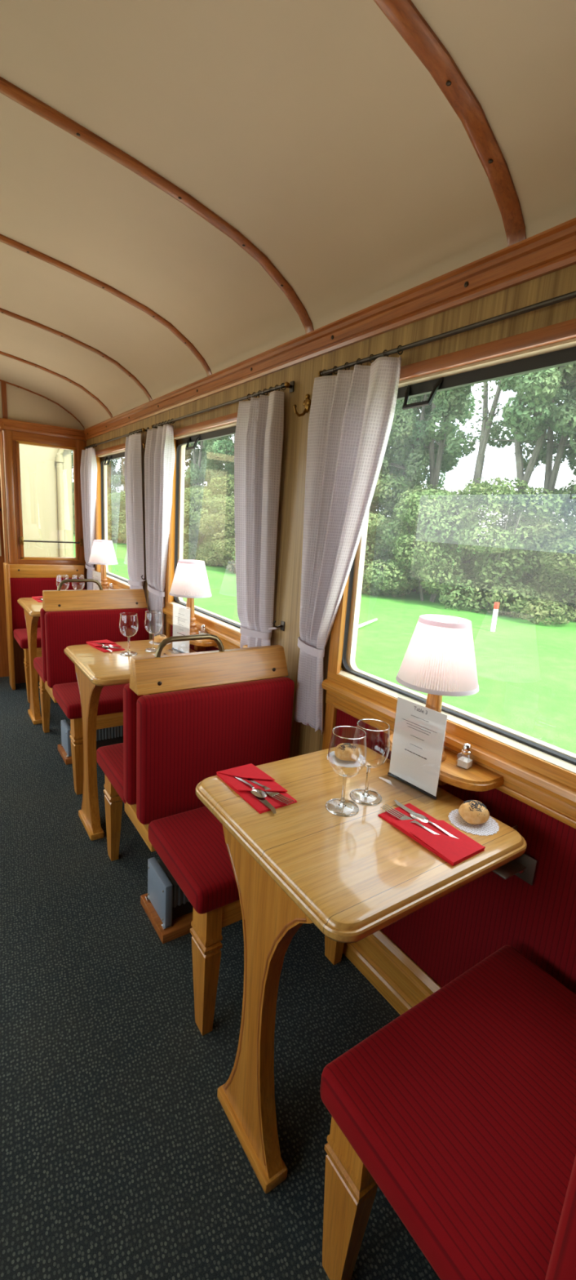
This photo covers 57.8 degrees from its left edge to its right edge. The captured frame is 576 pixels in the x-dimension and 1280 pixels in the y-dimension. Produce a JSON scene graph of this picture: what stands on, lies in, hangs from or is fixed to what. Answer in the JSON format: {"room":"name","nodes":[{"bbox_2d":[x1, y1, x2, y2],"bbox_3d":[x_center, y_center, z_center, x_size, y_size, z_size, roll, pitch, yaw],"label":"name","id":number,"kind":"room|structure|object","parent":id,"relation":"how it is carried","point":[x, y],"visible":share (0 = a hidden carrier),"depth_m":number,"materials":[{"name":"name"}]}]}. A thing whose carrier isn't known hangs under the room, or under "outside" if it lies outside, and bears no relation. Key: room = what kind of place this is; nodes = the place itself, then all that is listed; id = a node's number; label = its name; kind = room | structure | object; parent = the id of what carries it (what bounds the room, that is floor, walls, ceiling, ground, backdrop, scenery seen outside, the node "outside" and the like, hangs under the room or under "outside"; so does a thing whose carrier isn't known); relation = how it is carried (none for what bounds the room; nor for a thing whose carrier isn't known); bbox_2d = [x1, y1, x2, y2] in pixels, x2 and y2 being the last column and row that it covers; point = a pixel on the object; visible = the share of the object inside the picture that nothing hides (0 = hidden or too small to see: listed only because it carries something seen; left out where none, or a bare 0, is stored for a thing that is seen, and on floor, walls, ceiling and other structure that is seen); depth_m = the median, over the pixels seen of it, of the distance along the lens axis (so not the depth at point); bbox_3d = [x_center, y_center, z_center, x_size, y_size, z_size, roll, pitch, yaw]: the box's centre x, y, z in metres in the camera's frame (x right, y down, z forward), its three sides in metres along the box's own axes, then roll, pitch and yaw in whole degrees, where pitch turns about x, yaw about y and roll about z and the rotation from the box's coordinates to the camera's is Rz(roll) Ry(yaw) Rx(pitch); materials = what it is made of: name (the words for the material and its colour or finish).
{"room":"train carriage","nodes":[
{"label":"train carriage","id":0,"kind":"room"},
{"bbox_2d":[0,430,8,564],"bbox_3d":[-2.572,-0.797,4.648,0.040,2.000,1.540,-5,15,-34],"label":"wall","id":1,"kind":"structure","parent":0,"point":[2,468],"depth_m":4.02,"materials":[{"name":"orange wood"}]},
{"bbox_2d":[0,381,87,684],"bbox_3d":[-3.268,-0.886,4.083,2.900,2.328,1.624,-5,15,-34],"label":"wall","id":2,"kind":"structure","parent":0,"point":[25,415],"depth_m":3.92,"materials":[{"name":"orange wood"}]},
{"bbox_2d":[0,479,8,676],"bbox_3d":[-2.595,-0.615,3.938,0.810,1.950,0.109,-5,15,-34],"label":"door","id":3,"kind":"structure","parent":2,"relation":"in","point":[4,666],"depth_m":4.26,"materials":[{"name":"orange wood"}]},
{"bbox_2d":[15,440,79,560],"bbox_3d":[-1.868,-1.063,4.066,0.426,0.873,0.046,-5,15,-34],"label":"window","id":4,"kind":"structure","parent":2,"relation":"in","point":[17,442],"depth_m":4.05,"materials":[{"name":"orange wood"}]},
{"bbox_2d":[0,676,440,1279],"bbox_3d":[-1.727,0.900,2.034,3.020,0.060,7.600,-5,15,-34],"label":"floor","id":5,"kind":"structure","parent":0,"point":[122,1157],"depth_m":1.35,"materials":[{"name":"carpet"}]},
{"bbox_2d":[17,597,42,724],"bbox_3d":[-1.481,0.130,3.612,0.610,0.785,0.569,-5,15,-34],"label":"dining table","id":6,"kind":"object","parent":5,"relation":"on","point":[32,607],"visible":0.5,"depth_m":3.43,"materials":[{"name":"brown wood"}]},
{"bbox_2d":[3,562,84,702],"bbox_3d":[-1.809,-0.080,4.027,0.589,0.972,0.528,-5,15,-34],"label":"seat","id":7,"kind":"object","parent":5,"relation":"on","point":[20,580],"visible":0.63,"depth_m":4.00,"materials":[{"name":"fabric"}]},
{"bbox_2d":[13,627,41,648],"bbox_3d":[-1.758,-0.029,3.984,0.562,0.086,0.380,-5,15,-34],"label":"seat cushion","id":8,"kind":"object","parent":7,"relation":"on","point":[20,636],"depth_m":3.76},
{"bbox_2d":[9,577,84,631],"bbox_3d":[-1.900,-0.288,4.133,0.557,0.416,0.076,-5,15,-34],"label":"backrest cushion","id":9,"kind":"object","parent":7,"relation":"on","point":[20,588],"depth_m":4.01,"materials":[{"name":"fabric"}]},
{"bbox_2d":[57,719,123,764],"bbox_3d":[-1.091,0.564,3.139,0.515,0.196,0.224,-5,15,-34],"label":"heater","id":10,"kind":"object","parent":5,"relation":"on","point":[109,735],"visible":0.38,"depth_m":3.04,"materials":[{"name":"grey paint"}]},
{"bbox_2d":[66,720,123,741],"bbox_3d":[-1.086,0.522,3.131,0.430,0.086,0.164,-5,15,-34],"label":"grille","id":11,"kind":"object","parent":10,"relation":"attached to","point":[108,734],"depth_m":3.07,"materials":[{"name":"grey metal"}]},
{"bbox_2d":[33,578,149,795],"bbox_3d":[-1.094,0.162,3.016,0.575,1.032,0.976,-5,15,-34],"label":"seat","id":12,"kind":"object","parent":5,"relation":"on","point":[68,618],"visible":0.6,"depth_m":2.81,"materials":[{"name":"fabric"}]},
{"bbox_2d":[33,657,45,683],"bbox_3d":[-1.260,0.163,3.273,0.562,0.086,0.380,-5,15,-34],"label":"seat cushion","id":13,"kind":"object","parent":12,"relation":"on","point":[37,664],"depth_m":3.14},
{"bbox_2d":[40,608,47,681],"bbox_3d":[-1.129,0.008,3.033,0.557,0.416,0.078,-5,15,-34],"label":"backrest cushion","id":14,"kind":"object","parent":12,"relation":"on","point":[42,612],"depth_m":2.86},
{"bbox_2d":[52,681,128,719],"bbox_3d":[-0.926,0.291,2.796,0.562,0.086,0.380,-5,15,-34],"label":"seat cushion","id":15,"kind":"object","parent":12,"relation":"on","point":[67,694],"depth_m":2.62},
{"bbox_2d":[44,608,149,688],"bbox_3d":[-1.055,0.037,2.927,0.557,0.416,0.078,-5,15,-34],"label":"backrest cushion","id":16,"kind":"object","parent":12,"relation":"on","point":[64,628],"depth_m":2.82,"materials":[{"name":"fabric"}]},
{"bbox_2d":[63,639,196,840],"bbox_3d":[-0.660,0.446,2.441,0.610,0.785,0.569,-5,15,-34],"label":"dining table","id":17,"kind":"object","parent":5,"relation":"on","point":[95,668],"visible":0.54,"depth_m":2.27,"materials":[{"name":"brown wood"}]},
{"bbox_2d":[86,639,124,652],"bbox_3d":[-0.854,0.025,2.437,0.101,0.012,0.202,-8,17,-42],"label":"napkin","id":18,"kind":"object","parent":17,"relation":"on","point":[91,643],"visible":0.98,"depth_m":2.43,"materials":[{"name":"fabric"}]},
{"bbox_2d":[172,604,190,653],"bbox_3d":[-0.492,-0.050,2.399,0.080,0.222,0.149,-8,17,-42],"label":"menu stand","id":19,"kind":"object","parent":17,"relation":"on","point":[181,616],"visible":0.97,"depth_m":2.40,"materials":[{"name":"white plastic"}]},
{"bbox_2d":[140,857,193,943],"bbox_3d":[-0.265,0.882,1.960,0.515,0.196,0.224,-5,15,-34],"label":"heater","id":20,"kind":"object","parent":5,"relation":"on","point":[167,908],"visible":0.42,"depth_m":1.80,"materials":[{"name":"grey metal"}]},
{"bbox_2d":[157,858,189,907],"bbox_3d":[-0.260,0.840,1.952,0.430,0.086,0.164,-5,15,-34],"label":"grille","id":21,"kind":"object","parent":20,"relation":"attached to","point":[177,897],"depth_m":1.78,"materials":[{"name":"grey metal"}]},
{"bbox_2d":[96,633,344,1035],"bbox_3d":[-0.267,0.480,1.837,0.575,1.032,0.976,-5,15,-34],"label":"seat","id":22,"kind":"object","parent":5,"relation":"on","point":[188,718],"visible":0.81,"depth_m":1.64,"materials":[{"name":"fabric"}]},
{"bbox_2d":[96,742,125,804],"bbox_3d":[-0.433,0.481,2.093,0.562,0.086,0.380,-5,15,-34],"label":"seat cushion","id":23,"kind":"object","parent":22,"relation":"on","point":[109,758],"depth_m":1.97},
{"bbox_2d":[123,683,142,804],"bbox_3d":[-0.302,0.326,1.853,0.557,0.416,0.078,-5,15,-34],"label":"backrest cushion","id":24,"kind":"object","parent":22,"relation":"on","point":[130,698],"depth_m":1.68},
{"bbox_2d":[148,806,239,914],"bbox_3d":[-0.099,0.609,1.617,0.562,0.086,0.380,-5,15,-34],"label":"seat cushion","id":25,"kind":"object","parent":22,"relation":"on","point":[189,841],"depth_m":1.46,"materials":[{"name":"fabric"}]},
{"bbox_2d":[136,676,294,824],"bbox_3d":[-0.228,0.355,1.748,0.557,0.416,0.078,-5,15,-34],"label":"backrest cushion","id":26,"kind":"object","parent":22,"relation":"on","point":[187,734],"depth_m":1.67,"materials":[{"name":"fabric"}]},
{"bbox_2d":[195,743,537,1193],"bbox_3d":[0.148,0.757,1.288,0.610,0.785,0.569,-5,15,-34],"label":"dining table","id":27,"kind":"object","parent":5,"relation":"on","point":[353,877],"visible":0.98,"depth_m":1.09,"materials":[{"name":"brown wood"}]},
{"bbox_2d":[216,763,297,813],"bbox_3d":[-0.077,0.345,1.235,0.101,0.012,0.202,-5,15,-35],"label":"napkin","id":28,"kind":"object","parent":27,"relation":"on","point":[251,771],"visible":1,"depth_m":1.23,"materials":[{"name":"fabric"}]},
{"bbox_2d":[231,775,266,797],"bbox_3d":[-0.096,0.341,1.231,0.030,0.008,0.140,-7,16,-39],"label":"spoon","id":29,"kind":"object","parent":28,"relation":"in","point":[259,793],"visible":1,"depth_m":1.20,"materials":[{"name":"silver metal"}]},
{"bbox_2d":[244,777,294,804],"bbox_3d":[-0.060,0.345,1.226,0.024,0.007,0.190,-8,17,-44],"label":"fork","id":30,"kind":"object","parent":28,"relation":"on","point":[273,794],"visible":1,"depth_m":1.20,"materials":[{"name":"silver metal"}]},
{"bbox_2d":[325,725,366,816],"bbox_3d":[0.128,0.289,1.155,0.084,0.182,0.084,-5,15,-34],"label":"wine glass","id":31,"kind":"object","parent":27,"relation":"on","point":[342,804],"visible":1,"depth_m":1.16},
{"bbox_2d":[328,730,366,777],"bbox_3d":[0.130,0.251,1.147,0.084,0.101,0.084,-5,15,-34],"label":"bowl","id":32,"kind":"object","parent":31,"relation":"on","point":[344,775],"depth_m":1.13,"materials":[{"name":"clear glass"}]},
{"bbox_2d":[327,751,366,767],"bbox_3d":[0.160,0.324,1.425,0.107,0.001,0.107,-5,15,-34],"label":"doily","id":33,"kind":"object","parent":27,"relation":"on","point":[332,757],"visible":0.68,"depth_m":1.41,"materials":[{"name":"fabric"}]},
{"bbox_2d":[334,742,359,761],"bbox_3d":[0.161,0.304,1.420,0.065,0.042,0.069,-2,14,-24],"label":"bread roll","id":34,"kind":"object","parent":33,"relation":"on","point":[344,751],"visible":0.98,"depth_m":1.40,"materials":[{"name":"brown"}]},
{"bbox_2d":[350,718,390,805],"bbox_3d":[0.189,0.281,1.208,0.084,0.182,0.084,-5,15,-34],"label":"wine glass","id":35,"kind":"object","parent":27,"relation":"on","point":[366,793],"visible":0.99,"depth_m":1.21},
{"bbox_2d":[352,725,390,768],"bbox_3d":[0.192,0.243,1.200,0.084,0.101,0.084,-5,15,-34],"label":"bowl","id":36,"kind":"object","parent":35,"relation":"on","point":[368,766],"depth_m":1.19,"materials":[{"name":"clear glass"}]},
{"bbox_2d":[387,697,448,801],"bbox_3d":[0.313,0.255,1.269,0.080,0.222,0.149,-6,16,-38],"label":"menu stand","id":37,"kind":"object","parent":27,"relation":"on","point":[420,731],"visible":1,"depth_m":1.26,"materials":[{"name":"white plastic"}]},
{"bbox_2d":[377,803,485,866],"bbox_3d":[0.298,0.400,1.100,0.101,0.012,0.202,-5,15,-35],"label":"napkin","id":38,"kind":"object","parent":27,"relation":"on","point":[454,851],"visible":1,"depth_m":1.07,"materials":[{"name":"fabric"}]},
{"bbox_2d":[381,804,439,835],"bbox_3d":[0.281,0.394,1.108,0.024,0.007,0.190,-8,17,-44],"label":"fork","id":39,"kind":"object","parent":38,"relation":"on","point":[402,817],"visible":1,"depth_m":1.14,"materials":[{"name":"silver metal"}]},
{"bbox_2d":[410,812,459,839],"bbox_3d":[0.317,0.397,1.102,0.030,0.008,0.140,-7,16,-39],"label":"spoon","id":40,"kind":"object","parent":38,"relation":"on","point":[415,815],"visible":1,"depth_m":1.12,"materials":[{"name":"silver metal"}]},
{"bbox_2d":[410,812,429,822],"bbox_3d":[0.288,0.386,1.136,0.030,0.004,0.048,-7,16,-39],"label":"bowl","id":41,"kind":"object","parent":40,"relation":"on","point":[415,815],"depth_m":1.13,"materials":[{"name":"silver metal"}]},
{"bbox_2d":[448,808,499,835],"bbox_3d":[0.410,0.401,1.153,0.107,0.001,0.107,-5,15,-34],"label":"doily","id":42,"kind":"object","parent":27,"relation":"on","point":[491,827],"visible":0.79,"depth_m":1.14,"materials":[{"name":"fabric"}]},
{"bbox_2d":[458,800,489,824],"bbox_3d":[0.413,0.379,1.156,0.069,0.042,0.065,-5,15,-34],"label":"bread roll","id":43,"kind":"object","parent":42,"relation":"on","point":[473,811],"visible":1,"depth_m":1.14,"materials":[{"name":"brown"}]},
{"bbox_2d":[320,945,575,1279],"bbox_3d":[0.554,0.796,0.666,0.575,1.032,0.976,-5,15,-34],"label":"seat","id":44,"kind":"object","parent":5,"relation":"on","point":[460,1108],"visible":1,"depth_m":0.86,"materials":[{"name":"fabric"}]},
{"bbox_2d":[545,1155,575,1279],"bbox_3d":[0.519,0.642,0.682,0.557,0.416,0.078,-5,15,-34],"label":"backrest cushion","id":45,"kind":"object","parent":44,"relation":"on","point":[562,1264],"depth_m":0.53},
{"bbox_2d":[0,0,575,429],"bbox_3d":[-1.149,-1.085,0.934,2.900,0.378,6.050,-5,15,-34],"label":"ceiling","id":46,"kind":"structure","parent":0,"point":[313,129],"depth_m":1.19,"materials":[{"name":"paint"}]},
{"bbox_2d":[0,351,112,417],"bbox_3d":[-2.359,-1.527,2.662,2.900,0.351,0.042,-5,15,-34],"label":"trim","id":47,"kind":"structure","parent":46,"relation":"attached to","point":[82,388],"depth_m":3.26,"materials":[{"name":"brown wood"}]},
{"bbox_2d":[0,307,151,401],"bbox_3d":[-1.941,-1.367,2.066,2.900,0.351,0.042,-5,15,-34],"label":"trim","id":48,"kind":"structure","parent":46,"relation":"attached to","point":[2,310],"depth_m":2.63,"materials":[{"name":"brown wood"}]},
{"bbox_2d":[0,234,212,376],"bbox_3d":[-1.524,-1.206,1.471,2.900,0.351,0.042,-5,15,-34],"label":"trim","id":49,"kind":"structure","parent":46,"relation":"attached to","point":[4,239],"depth_m":2.00,"materials":[{"name":"brown wood"}]},
{"bbox_2d":[0,76,314,333],"bbox_3d":[-1.106,-1.046,0.875,2.900,0.351,0.042,-5,15,-34],"label":"trim","id":50,"kind":"structure","parent":46,"relation":"attached to","point":[7,89],"depth_m":1.36,"materials":[{"name":"brown wood"}]},
{"bbox_2d":[373,0,526,246],"bbox_3d":[-0.688,-0.885,0.279,2.900,0.351,0.042,-5,15,-34],"label":"trim","id":51,"kind":"structure","parent":46,"relation":"attached to","point":[403,15],"depth_m":0.95,"materials":[{"name":"brown wood"}]},
{"bbox_2d":[86,264,575,994],"bbox_3d":[-0.030,-0.047,1.999,0.064,2.020,6.050,-5,15,-34],"label":"wall","id":52,"kind":"structure","parent":0,"point":[452,934],"depth_m":1.37,"materials":[{"name":"brown wood"}]},
{"bbox_2d":[95,443,129,586],"bbox_3d":[-1.170,-0.854,3.639,0.087,0.933,1.074,-5,15,-34],"label":"window","id":53,"kind":"structure","parent":52,"relation":"in","point":[104,455],"depth_m":3.97,"materials":[{"name":"brown wood"}]},
{"bbox_2d":[84,426,148,448],"bbox_3d":[-1.190,-1.343,3.515,0.039,0.036,1.349,-5,15,-34],"label":"curtain rod","id":54,"kind":"object","parent":52,"relation":"attached to","point":[143,429],"visible":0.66,"depth_m":3.34,"materials":[{"name":"grey metal"}]},
{"bbox_2d":[80,443,97,589],"bbox_3d":[-1.531,-0.889,4.041,0.079,1.178,0.320,-5,15,-36],"label":"curtain","id":55,"kind":"object","parent":54,"relation":"hanging from","point":[88,468],"visible":0.86,"depth_m":3.99,"materials":[{"name":"grey fabric"}]},
{"bbox_2d":[124,428,144,589],"bbox_3d":[-0.942,-0.657,3.201,0.076,1.188,0.254,-4,15,-32],"label":"curtain","id":56,"kind":"object","parent":54,"relation":"hanging from","point":[133,449],"visible":0.83,"depth_m":3.13,"materials":[{"name":"grey fabric"}]},
{"bbox_2d":[164,412,240,632],"bbox_3d":[-0.343,-0.536,2.460,0.087,0.933,1.074,-5,15,-34],"label":"window","id":57,"kind":"structure","parent":52,"relation":"in","point":[225,425],"depth_m":2.78,"materials":[{"name":"brown wood"}]},
{"bbox_2d":[189,630,217,651],"bbox_3d":[-0.461,0.013,2.513,0.125,0.080,0.316,-5,15,-34],"label":"wall shelf","id":58,"kind":"object","parent":52,"relation":"attached to","point":[199,645],"visible":0.38,"depth_m":2.40,"materials":[{"name":"brown wood"}]},
{"bbox_2d":[168,559,211,635],"bbox_3d":[-0.462,-0.199,2.468,0.198,0.351,0.198,-5,15,-34],"label":"table lamp","id":59,"kind":"object","parent":58,"relation":"on","point":[190,580],"visible":0.9,"depth_m":2.39,"materials":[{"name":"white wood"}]},
{"bbox_2d":[151,380,294,428],"bbox_3d":[-0.363,-1.026,2.336,0.039,0.036,1.329,-5,15,-34],"label":"curtain rod","id":60,"kind":"object","parent":52,"relation":"attached to","point":[286,384],"visible":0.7,"depth_m":2.10,"materials":[{"name":"grey metal"}]},
{"bbox_2d":[144,418,175,635],"bbox_3d":[-0.717,-0.576,2.876,0.087,1.176,0.333,-5,15,-34],"label":"curtain","id":61,"kind":"object","parent":60,"relation":"hanging from","point":[159,454],"visible":0.97,"depth_m":2.83,"materials":[{"name":"grey fabric"}]},
{"bbox_2d":[234,382,285,648],"bbox_3d":[-0.132,-0.346,2.045,0.076,1.188,0.265,-6,16,-37],"label":"curtain","id":62,"kind":"object","parent":60,"relation":"hanging from","point":[260,426],"visible":0.83,"depth_m":1.99,"materials":[{"name":"grey fabric"}]},
{"bbox_2d":[293,393,311,416],"bbox_3d":[0.045,-0.789,1.751,0.064,0.077,0.040,-5,15,-34],"label":"coat hook","id":63,"kind":"object","parent":52,"relation":"attached to","point":[307,402],"visible":1,"depth_m":1.75,"materials":[{"name":"gold metal"}]},
{"bbox_2d":[83,217,575,439],"bbox_3d":[0.026,-0.980,1.774,0.034,0.067,5.830,-5,15,-34],"label":"trim","id":64,"kind":"structure","parent":52,"relation":"attached to","point":[552,250],"depth_m":1.39,"materials":[{"name":"orange wood"}]},
{"bbox_2d":[342,929,441,1014],"bbox_3d":[-0.097,0.858,2.183,0.034,0.168,5.830,-5,15,-34],"label":"baseboard","id":65,"kind":"structure","parent":52,"relation":"attached to","point":[401,981],"depth_m":1.59,"materials":[{"name":"brown wood"}]},
{"bbox_2d":[386,733,504,791],"bbox_3d":[0.368,0.332,1.330,0.125,0.080,0.316,-5,15,-34],"label":"wall shelf","id":66,"kind":"object","parent":52,"relation":"attached to","point":[478,778],"visible":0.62,"depth_m":1.23,"materials":[{"name":"brown wood"}]},
{"bbox_2d":[395,614,479,761],"bbox_3d":[0.364,0.120,1.285,0.198,0.351,0.198,-5,15,-34],"label":"table lamp","id":67,"kind":"object","parent":66,"relation":"on","point":[439,660],"visible":0.9,"depth_m":1.20,"materials":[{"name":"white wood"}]},
{"bbox_2d":[455,742,474,768],"bbox_3d":[0.432,0.278,1.264,0.034,0.060,0.034,15,17,42],"label":"salt shaker","id":68,"kind":"object","parent":66,"relation":"on","point":[463,762],"visible":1,"depth_m":1.26,"materials":[{"name":"clear glass"}]},
{"bbox_2d":[318,290,575,377],"bbox_3d":[0.529,-0.682,1.063,0.039,0.036,1.504,-5,15,-34],"label":"curtain rod","id":69,"kind":"object","parent":52,"relation":"attached to","point":[572,295],"visible":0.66,"depth_m":1.21,"materials":[{"name":"grey metal"}]},
{"bbox_2d":[294,345,403,734],"bbox_3d":[0.152,-0.241,1.635,0.078,1.174,0.361,-5,15,-34],"label":"curtain","id":70,"kind":"object","parent":69,"relation":"hanging from","point":[353,411],"visible":1,"depth_m":1.60,"materials":[{"name":"grey fabric"}]},
{"bbox_2d":[328,318,575,773],"bbox_3d":[0.483,-0.218,1.281,0.087,0.933,1.074,-5,15,-34],"label":"window","id":71,"kind":"structure","parent":52,"relation":"in","point":[554,345],"depth_m":1.30,"materials":[{"name":"brown wood"}]},
{"bbox_3d":[-1.322,-0.318,3.740,0.125,0.080,0.316,-5,15,-34],"label":"wall shelf","id":72,"kind":"object","parent":52,"relation":"attached to","visible":0},
{"bbox_2d":[88,539,118,589],"bbox_3d":[-1.305,-0.526,3.683,0.198,0.351,0.198,-5,15,-34],"label":"table lamp","id":73,"kind":"object","parent":72,"relation":"on","point":[103,553],"visible":0.97,"depth_m":3.61,"materials":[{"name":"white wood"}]},
{"bbox_3d":[-29.851,-8.060,39.433,14.000,0.300,220.000,-5,15,-34],"label":"ballast","id":74,"kind":"object","parent":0,"visible":0},
{"bbox_2d":[18,444,74,557],"bbox_3d":[-5.339,-1.939,7.268,3.394,2.928,5.556,-5,15,-34],"label":"coach","id":75,"kind":"object","parent":74,"relation":"on","point":[46,473],"visible":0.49,"depth_m":5.86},
{"label":"outside","id":76,"kind":"structure","parent":0,"visible":0},
{"bbox_2d":[73,533,575,754],"bbox_3d":[31.654,-13.262,81.151,135.000,0.300,220.000,-5,15,-34],"label":"lawn","id":77,"kind":"structure","parent":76,"point":[526,671],"depth_m":11.45,"materials":[{"name":"green plant"}]},
{"bbox_2d":[106,458,124,489],"bbox_3d":[-18.761,-17.688,55.238,6.819,13.054,4.427,9,14,22],"label":"tree","id":78,"kind":"object","parent":77,"relation":"on","point":[112,464],"visible":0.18,"depth_m":55.12,"materials":[{"name":"green plant"}]},
{"bbox_2d":[106,491,126,543],"bbox_3d":[-13.548,-10.032,43.103,5.269,4.353,3.372,-5,15,-35],"label":"bush","id":79,"kind":"object","parent":77,"relation":"on","point":[121,511],"visible":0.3,"depth_m":42.28,"materials":[{"name":"green plant"}]},
{"bbox_2d":[109,457,125,491],"bbox_3d":[-16.021,-17.895,51.401,4.774,15.478,6.789,-7,17,-40],"label":"tree","id":80,"kind":"object","parent":77,"relation":"on","point":[116,482],"visible":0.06,"depth_m":49.54,"materials":[{"name":"green plant"}]},
{"bbox_2d":[182,486,219,559],"bbox_3d":[-5.752,-6.860,31.162,3.816,4.400,4.755,-4,15,-30],"label":"bush","id":81,"kind":"object","parent":77,"relation":"on","point":[197,500],"visible":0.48,"depth_m":30.06,"materials":[{"name":"green plant"}]},
{"bbox_2d":[184,440,230,485],"bbox_3d":[-6.338,-13.704,37.008,4.571,14.820,6.501,-8,17,-43],"label":"tree","id":82,"kind":"object","parent":77,"relation":"on","point":[191,474],"visible":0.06,"depth_m":35.64,"materials":[{"name":"green plant"}]},
{"bbox_2d":[185,436,232,484],"bbox_3d":[-6.125,-14.076,39.993,7.460,14.282,4.843,10,14,26],"label":"tree","id":83,"kind":"object","parent":77,"relation":"on","point":[188,452],"visible":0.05,"depth_m":38.84,"materials":[{"name":"green plant"}]},
{"bbox_2d":[186,436,231,487],"bbox_3d":[-5.020,-12.933,35.970,3.957,13.939,5.169,-6,16,-38],"label":"tree","id":84,"kind":"object","parent":77,"relation":"on","point":[210,442],"visible":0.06,"depth_m":35.37,"materials":[{"name":"green plant"}]},
{"bbox_2d":[193,493,234,565],"bbox_3d":[-3.182,-5.856,28.858,4.094,4.184,3.465,8,13,16],"label":"bush","id":85,"kind":"object","parent":77,"relation":"on","point":[223,502],"visible":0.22,"depth_m":28.16,"materials":[{"name":"green plant"}]},
{"bbox_2d":[195,505,235,573],"bbox_3d":[-2.596,-5.514,26.805,3.614,4.029,5.646,-3,14,-27],"label":"bush","id":86,"kind":"object","parent":77,"relation":"on","point":[224,550],"visible":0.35,"depth_m":26.18,"materials":[{"name":"green plant"}]},
{"bbox_2d":[201,434,235,487],"bbox_3d":[-3.111,-11.809,32.750,5.876,13.396,4.132,15,17,41],"label":"tree","id":87,"kind":"object","parent":77,"relation":"on","point":[215,470],"visible":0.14,"depth_m":32.19,"materials":[{"name":"green plant"}]},
{"bbox_2d":[207,474,234,503],"bbox_3d":[-2.408,-6.918,30.589,4.486,5.226,7.008,-2,14,-24],"label":"bush","id":88,"kind":"object","parent":77,"relation":"on","point":[229,485],"visible":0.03,"depth_m":29.98,"materials":[{"name":"green plant"}]},
{"bbox_2d":[212,440,234,458],"bbox_3d":[-1.289,-12.305,31.074,5.684,15.330,4.351,10,14,25],"label":"tree","id":89,"kind":"object","parent":77,"relation":"on","point":[215,446],"visible":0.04,"depth_m":30.59,"materials":[{"name":"green plant"}]},
{"bbox_2d":[361,512,413,596],"bbox_3d":[3.119,-3.953,21.637,3.418,3.971,5.341,1,13,-14],"label":"bush","id":90,"kind":"object","parent":77,"relation":"on","point":[375,544],"visible":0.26,"depth_m":20.28,"materials":[{"name":"green plant"}]},
{"bbox_2d":[369,395,423,512],"bbox_3d":[4.256,-8.985,23.948,4.699,12.672,3.597,14,16,40],"label":"tree","id":91,"kind":"object","parent":77,"relation":"on","point":[393,469],"visible":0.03,"depth_m":22.98,"materials":[{"name":"green plant"}]},
{"bbox_2d":[367,470,427,574],"bbox_3d":[4.511,-4.929,23.787,5.301,5.234,4.254,15,17,41],"label":"bush","id":92,"kind":"object","parent":77,"relation":"on","point":[385,495],"visible":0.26,"depth_m":22.25,"materials":[{"name":"green plant"}]},
{"bbox_2d":[380,483,464,595],"bbox_3d":[5.939,-4.052,22.071,4.028,4.929,4.759,-4,15,-32],"label":"bush","id":93,"kind":"object","parent":77,"relation":"on","point":[420,488],"visible":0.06,"depth_m":21.63,"materials":[{"name":"green plant"}]},
{"bbox_2d":[379,390,466,530],"bbox_3d":[5.254,-9.151,22.420,4.253,13.790,6.049,-6,16,-37],"label":"tree","id":94,"kind":"object","parent":77,"relation":"on","point":[408,420],"visible":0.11,"depth_m":21.46,"materials":[{"name":"green plant"}]},
{"bbox_2d":[363,488,493,610],"bbox_3d":[5.196,-3.373,19.105,4.446,4.254,3.568,13,15,35],"label":"bush","id":95,"kind":"object","parent":77,"relation":"on","point":[422,504],"visible":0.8,"depth_m":18.38,"materials":[{"name":"green plant"}]},
{"bbox_2d":[396,391,476,488],"bbox_3d":[5.510,-8.844,23.609,6.641,12.713,4.311,-1,13,-21],"label":"tree","id":96,"kind":"object","parent":77,"relation":"on","point":[423,434],"visible":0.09,"depth_m":22.56,"materials":[{"name":"green plant"}]},
{"bbox_2d":[384,385,515,488],"bbox_3d":[6.383,-9.652,21.576,4.338,15.282,5.667,-4,15,-31],"label":"tree","id":97,"kind":"object","parent":77,"relation":"on","point":[441,402],"visible":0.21,"depth_m":20.91,"materials":[{"name":"green plant"}]},
{"bbox_2d":[452,379,513,586],"bbox_3d":[7.282,-7.653,18.889,2.816,12.665,3.671,-5,15,-34],"label":"tree","id":98,"kind":"object","parent":77,"relation":"on","point":[487,417],"visible":0.19,"depth_m":18.86,"materials":[{"name":"green plant"}]},
{"bbox_2d":[417,476,567,617],"bbox_3d":[7.261,-3.061,17.931,4.899,4.977,4.146,-6,16,-39],"label":"bush","id":99,"kind":"object","parent":77,"relation":"on","point":[513,543],"visible":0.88,"depth_m":17.29,"materials":[{"name":"green plant"}]},
{"bbox_2d":[445,365,575,608],"bbox_3d":[8.378,-8.039,17.782,7.339,14.051,4.765,5,13,5],"label":"tree","id":100,"kind":"object","parent":77,"relation":"on","point":[549,388],"visible":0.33,"depth_m":17.01,"materials":[{"name":"green plant"}]},
{"bbox_2d":[449,488,575,601],"bbox_3d":[9.331,-3.575,20.512,6.333,4.571,4.053,-5,15,-35],"label":"bush","id":101,"kind":"object","parent":77,"relation":"on","point":[463,566],"visible":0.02,"depth_m":19.15,"materials":[{"name":"green plant"}]},
{"bbox_2d":[493,363,575,599],"bbox_3d":[9.597,-8.742,17.924,4.785,15.512,6.805,-8,17,-42],"label":"tree","id":102,"kind":"object","parent":77,"relation":"on","point":[551,473],"visible":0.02,"depth_m":18.41,"materials":[{"name":"green plant"}]},
{"bbox_2d":[501,364,575,617],"bbox_3d":[10.188,-8.264,16.421,5.677,15.310,4.346,14,16,39],"label":"tree","id":103,"kind":"object","parent":77,"relation":"on","point":[506,410],"visible":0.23,"depth_m":16.71,"materials":[{"name":"green plant"}]},
{"bbox_2d":[509,507,575,625],"bbox_3d":[9.655,-2.389,16.596,5.345,3.962,3.421,3,13,-3],"label":"bush","id":104,"kind":"object","parent":77,"relation":"on","point":[566,552],"visible":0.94,"depth_m":16.29,"materials":[{"name":"green plant"}]},
{"bbox_2d":[519,479,575,604],"bbox_3d":[11.086,-3.159,18.456,5.504,4.931,4.417,0,13,-18],"label":"bush","id":105,"kind":"object","parent":77,"relation":"on","point":[571,491],"visible":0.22,"depth_m":17.93,"materials":[{"name":"green plant"}]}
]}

